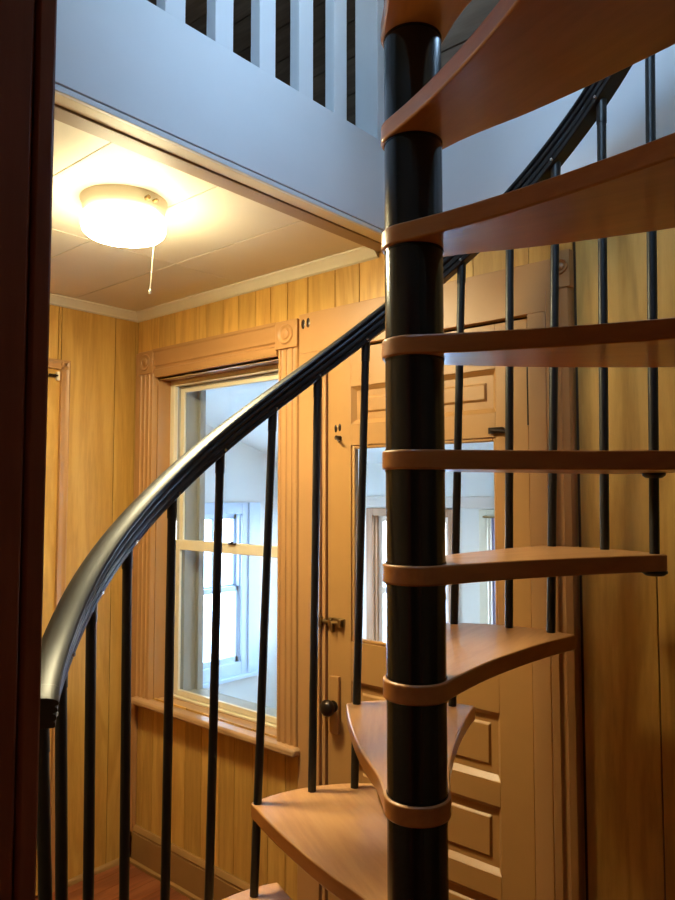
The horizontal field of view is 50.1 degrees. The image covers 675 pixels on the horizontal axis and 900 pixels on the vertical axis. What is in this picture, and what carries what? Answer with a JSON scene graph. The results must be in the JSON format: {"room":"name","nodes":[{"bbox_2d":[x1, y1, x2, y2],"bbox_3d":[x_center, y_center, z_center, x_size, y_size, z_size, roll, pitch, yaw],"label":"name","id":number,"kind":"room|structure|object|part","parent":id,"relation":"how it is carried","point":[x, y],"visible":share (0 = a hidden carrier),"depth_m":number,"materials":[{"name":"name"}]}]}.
{"room":"stairwell","nodes":[
{"label":"stairwell","id":0,"kind":"room"},
{"bbox_2d":[48,305,138,879],"bbox_3d":[-1.448,0.554,2.720,0.110,2.420,1.700,-3,-5,41],"label":"wall","id":1,"kind":"structure","parent":0,"point":[101,350],"depth_m":3.12,"materials":[{"name":"brown wood"}]},
{"bbox_2d":[36,358,70,895],"bbox_3d":[-1.385,0.685,2.708,0.050,2.157,0.757,-3,-5,41],"label":"door","id":2,"kind":"structure","parent":1,"relation":"in","point":[54,568],"depth_m":2.98,"materials":[{"name":"beige paint"}]},
{"bbox_3d":[-1.161,-0.307,3.002,0.016,0.036,0.012,-3,-5,41],"label":"catch plate","id":3,"kind":"part","parent":2,"relation":"part of","materials":[{"name":"silver metal"}]},
{"bbox_3d":[-1.376,0.684,2.700,0.014,2.157,0.757,-3,-5,41],"label":"casing","id":4,"kind":"part","parent":2,"relation":"part of","materials":[{"name":"beige paint"}]},
{"bbox_2d":[68,858,118,886],"bbox_3d":[-1.433,1.747,2.570,0.016,0.020,1.600,-3,-5,41],"label":"baseboard","id":5,"kind":"structure","parent":1,"relation":"attached to","point":[111,864],"depth_m":3.05,"materials":[{"name":"brown paint"}]},
{"bbox_2d":[50,293,137,322],"bbox_3d":[-1.425,-0.640,2.705,0.038,0.038,1.600,-3,-5,41],"label":"trim","id":6,"kind":"structure","parent":1,"relation":"attached to","point":[55,299],"depth_m":3.12,"materials":[{"name":"paint"}]},
{"bbox_2d":[35,864,189,899],"bbox_3d":[-1.014,1.677,0.549,3.500,0.080,4.300,-3,-5,41],"label":"floor","id":7,"kind":"structure","parent":0,"point":[142,886],"depth_m":2.93,"materials":[{"name":"brown wood"}]},
{"bbox_2d":[37,0,674,899],"bbox_3d":[0.132,-0.168,1.405,1.266,3.705,1.191,-3,-5,41],"label":"spiral staircase","id":8,"kind":"structure","parent":7,"relation":"on","point":[525,56],"depth_m":1.34,"materials":[{"name":"brown wood"}]},
{"bbox_3d":[0.136,-0.786,1.449,1.263,2.466,1.174,-3,-5,41],"label":"handrail","id":9,"kind":"part","parent":8,"relation":"part of","materials":[{"name":"black metal"}]},
{"bbox_2d":[50,119,362,310],"bbox_3d":[-0.893,-0.802,2.318,1.560,0.240,1.700,-3,-5,41],"label":"ceiling","id":10,"kind":"structure","parent":0,"point":[215,237],"depth_m":2.34,"materials":[{"name":"white paint"}]},
{"bbox_2d":[80,184,167,293],"bbox_3d":[-0.597,-0.557,2.025,0.247,0.284,0.238,-3,-5,41],"label":"ceiling light","id":11,"kind":"object","parent":10,"relation":"attached to","point":[120,215],"visible":1,"depth_m":1.95,"materials":[{"name":"white glass"}]},
{"bbox_2d":[81,202,165,247],"bbox_3d":[-0.601,-0.626,2.032,0.229,0.055,0.229,-3,-5,41],"label":"diffuser","id":12,"kind":"object","parent":11,"relation":"attached to","point":[120,224],"depth_m":1.97,"materials":[{"name":"white glass"}]},
{"bbox_3d":[-0.499,-0.550,1.959,0.020,0.262,0.006,0,-3,-4],"label":"pull cord","id":13,"kind":"part","parent":11,"relation":"part of","materials":[{"name":"white fabric"}]},
{"bbox_2d":[204,528,229,612],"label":"window","id":14,"kind":"structure","parent":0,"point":[225,576],"depth_m":12.19,"materials":[{"name":"glass"}]},
{"bbox_2d":[177,424,277,708],"bbox_3d":[-0.985,0.801,4.758,0.100,2.670,2.000,-3,-5,41],"label":"wall","id":15,"kind":"structure","parent":0,"point":[245,465],"depth_m":5.14,"materials":[{"name":"white paint"}]},
{"bbox_2d":[176,502,259,687],"bbox_3d":[-0.984,0.950,4.716,0.145,1.204,1.252,-3,-5,41],"label":"window","id":16,"kind":"structure","parent":15,"relation":"in","point":[243,589],"depth_m":5.04,"materials":[{"name":"blue paint"}]},
{"bbox_3d":[-1.030,0.933,4.698,0.100,1.014,0.962,-3,-5,41],"label":"sash","id":17,"kind":"part","parent":16,"relation":"part of","materials":[{"name":"blue paint"}]},
{"bbox_3d":[-0.946,0.948,4.683,0.045,1.204,1.252,-3,-5,41],"label":"casing","id":18,"kind":"part","parent":16,"relation":"part of","materials":[{"name":"blue paint"}]},
{"bbox_2d":[206,380,493,463],"bbox_3d":[0.562,-0.318,3.477,4.200,0.710,2.000,-3,-5,41],"label":"ceiling","id":19,"kind":"structure","parent":0,"point":[221,403],"depth_m":4.40,"materials":[{"name":"white paint"}]},
{"bbox_2d":[136,0,674,899],"bbox_3d":[0.321,-0.613,2.301,3.400,4.700,0.114,-3,-5,41],"label":"wall","id":20,"kind":"structure","parent":0,"point":[627,620],"depth_m":1.88,"materials":[{"name":"brown wood"}]},
{"bbox_2d":[130,824,249,899],"bbox_3d":[0.322,1.649,2.091,3.300,0.158,0.026,-3,-5,41],"label":"baseboard","id":21,"kind":"structure","parent":20,"relation":"attached to","point":[187,870],"depth_m":2.91,"materials":[{"name":"brown paint"}]},
{"bbox_2d":[130,318,299,856],"bbox_3d":[-0.463,0.652,2.948,1.046,2.212,0.256,-3,-5,41],"label":"window","id":22,"kind":"structure","parent":20,"relation":"in","point":[161,406],"depth_m":3.12,"materials":[{"name":"beige paint"}]},
{"bbox_3d":[-0.845,0.369,3.186,0.110,1.412,0.024,-3,-5,41],"label":"casing","id":23,"kind":"part","parent":22,"relation":"part of","materials":[{"name":"beige paint"}]},
{"bbox_3d":[-0.513,-0.395,2.938,0.770,0.123,0.031,-3,-5,41],"label":"head casing","id":24,"kind":"part","parent":22,"relation":"part of","materials":[{"name":"beige paint"}]},
{"bbox_3d":[-0.451,0.369,2.959,0.785,1.385,0.020,-3,-5,41],"label":"frame","id":25,"kind":"part","parent":22,"relation":"part of","materials":[{"name":"beige wood"}]},
{"bbox_3d":[-0.446,0.716,2.946,0.699,0.668,0.014,-3,-5,41],"label":"sash","id":26,"kind":"part","parent":22,"relation":"part of","materials":[{"name":"beige wood"}]},
{"bbox_3d":[-0.436,0.060,2.996,0.699,0.695,0.012,-3,-5,41],"label":"sash","id":27,"kind":"part","parent":22,"relation":"part of","materials":[{"name":"beige wood"}]},
{"bbox_3d":[-0.174,0.335,2.603,0.102,1.412,0.024,-3,-5,41],"label":"casing","id":28,"kind":"part","parent":22,"relation":"part of","materials":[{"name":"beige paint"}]},
{"bbox_2d":[54,93,380,251],"bbox_3d":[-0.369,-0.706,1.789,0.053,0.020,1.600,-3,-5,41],"label":"trim","id":29,"kind":"structure","parent":20,"relation":"attached to","point":[61,114],"depth_m":1.81,"materials":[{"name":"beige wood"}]},
{"bbox_2d":[55,0,384,234],"bbox_3d":[-0.329,-0.848,1.763,0.062,0.296,1.600,-3,-5,41],"label":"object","id":30,"kind":"structure","parent":20,"relation":"attached to","point":[134,63],"depth_m":1.75,"materials":[{"name":"white paint"}]},
{"bbox_2d":[156,0,383,140],"bbox_3d":[-0.331,-1.470,1.801,0.105,0.950,1.600,-3,-4,40],"label":"balcony railing","id":31,"kind":"object","parent":30,"relation":"on","point":[369,51],"visible":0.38,"depth_m":2.11,"materials":[{"name":"white paint"}]},
{"bbox_3d":[0.137,-1.436,2.359,0.090,0.950,0.141,-3,-5,41],"label":"post","id":32,"kind":"part","parent":31,"relation":"part of","materials":[{"name":"white paint"}]},
{"bbox_2d":[136,246,378,322],"bbox_3d":[-0.401,-0.632,2.849,1.394,0.038,0.038,-3,-5,41],"label":"trim","id":33,"kind":"structure","parent":20,"relation":"attached to","point":[361,254],"depth_m":2.74,"materials":[{"name":"paint"}]},
{"bbox_2d":[297,249,584,899],"bbox_3d":[0.265,0.607,2.236,1.015,2.256,0.156,-3,-5,41],"label":"door","id":34,"kind":"structure","parent":20,"relation":"in","point":[515,824],"depth_m":2.07,"materials":[{"name":"beige paint"}]},
{"bbox_3d":[-0.029,0.860,2.411,0.056,0.056,0.056,-3,-5,41],"label":"knob","id":35,"kind":"part","parent":34,"relation":"part of","materials":[{"name":"brown metal"}]},
{"bbox_3d":[0.556,0.668,1.950,0.053,2.100,0.020,-3,-5,41],"label":"casing","id":36,"kind":"part","parent":34,"relation":"part of","materials":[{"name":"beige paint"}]},
{"bbox_3d":[0.603,0.588,1.908,0.074,2.256,0.030,-3,-5,41],"label":"casing","id":37,"kind":"part","parent":34,"relation":"part of","materials":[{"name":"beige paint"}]},
{"bbox_2d":[442,44,674,211],"bbox_3d":[0.892,-0.859,1.751,1.798,0.315,0.016,-3,-5,41],"label":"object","id":38,"kind":"structure","parent":20,"relation":"attached to","point":[483,165],"depth_m":2.02,"materials":[{"name":"white paint"}]},
{"bbox_2d":[358,463,493,638],"bbox_3d":[1.185,1.048,4.114,4.200,2.100,0.100,-3,-5,41],"label":"wall","id":39,"kind":"structure","parent":0,"point":[473,484],"depth_m":4.42,"materials":[{"name":"white paint"}]},
{"bbox_2d":[366,508,452,641],"bbox_3d":[0.490,0.947,4.693,0.750,1.130,0.150,-3,-5,41],"label":"window","id":40,"kind":"structure","parent":39,"relation":"in","point":[375,517],"depth_m":4.87,"materials":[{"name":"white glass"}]},
{"bbox_2d":[366,496,493,508],"bbox_3d":[1.147,0.302,4.115,4.000,0.072,0.015,-3,-5,41],"label":"trim","id":41,"kind":"structure","parent":39,"relation":"attached to","point":[371,501],"depth_m":4.43,"materials":[{"name":"white wood"}]},
{"bbox_2d":[479,510,494,623],"bbox_3d":[1.146,0.913,4.123,0.750,1.130,0.150,-3,-5,41],"label":"window","id":42,"kind":"structure","parent":39,"relation":"in","point":[485,587],"depth_m":4.31,"materials":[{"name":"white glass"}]},
{"bbox_3d":[1.108,0.386,4.110,0.620,0.016,0.035,-3,-5,41],"label":"curtain rod","id":43,"kind":"object","parent":42,"relation":"attached to","visible":0},
{"bbox_2d":[491,518,495,624],"bbox_3d":[1.021,0.862,4.140,0.302,0.935,0.030,-3,-5,41],"label":"curtain","id":44,"kind":"object","parent":43,"relation":"hanging from","point":[492,519],"visible":0.05,"depth_m":4.24,"materials":[{"name":"fabric"}]},
{"bbox_3d":[-0.766,-0.692,0.977,3.500,4.700,0.136,-3,-5,41],"label":"wall","id":45,"kind":"structure","parent":0,"visible":0},
{"bbox_2d":[0,0,56,899],"bbox_3d":[-0.346,0.532,0.500,0.150,2.200,0.200,-3,-5,41],"label":"trim","id":46,"kind":"structure","parent":45,"relation":"attached to","point":[27,27],"depth_m":0.55,"materials":[{"name":"brown wood"}]},
{"label":"outside","id":47,"kind":"structure","parent":0,"visible":0},
{"bbox_2d":[385,553,446,638],"bbox_3d":[1.710,2.871,6.137,44.000,0.315,36.000,-3,-5,41],"label":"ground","id":48,"kind":"structure","parent":47,"point":[385,553],"depth_m":14.69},
{"bbox_2d":[203,608,228,661],"bbox_3d":[-2.198,2.569,9.175,2.645,1.670,1.937,-3,-5,41],"label":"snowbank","id":49,"kind":"object","parent":48,"relation":"on","point":[224,617],"visible":0.02,"depth_m":8.41,"materials":[{"name":"white snow"}]}
]}

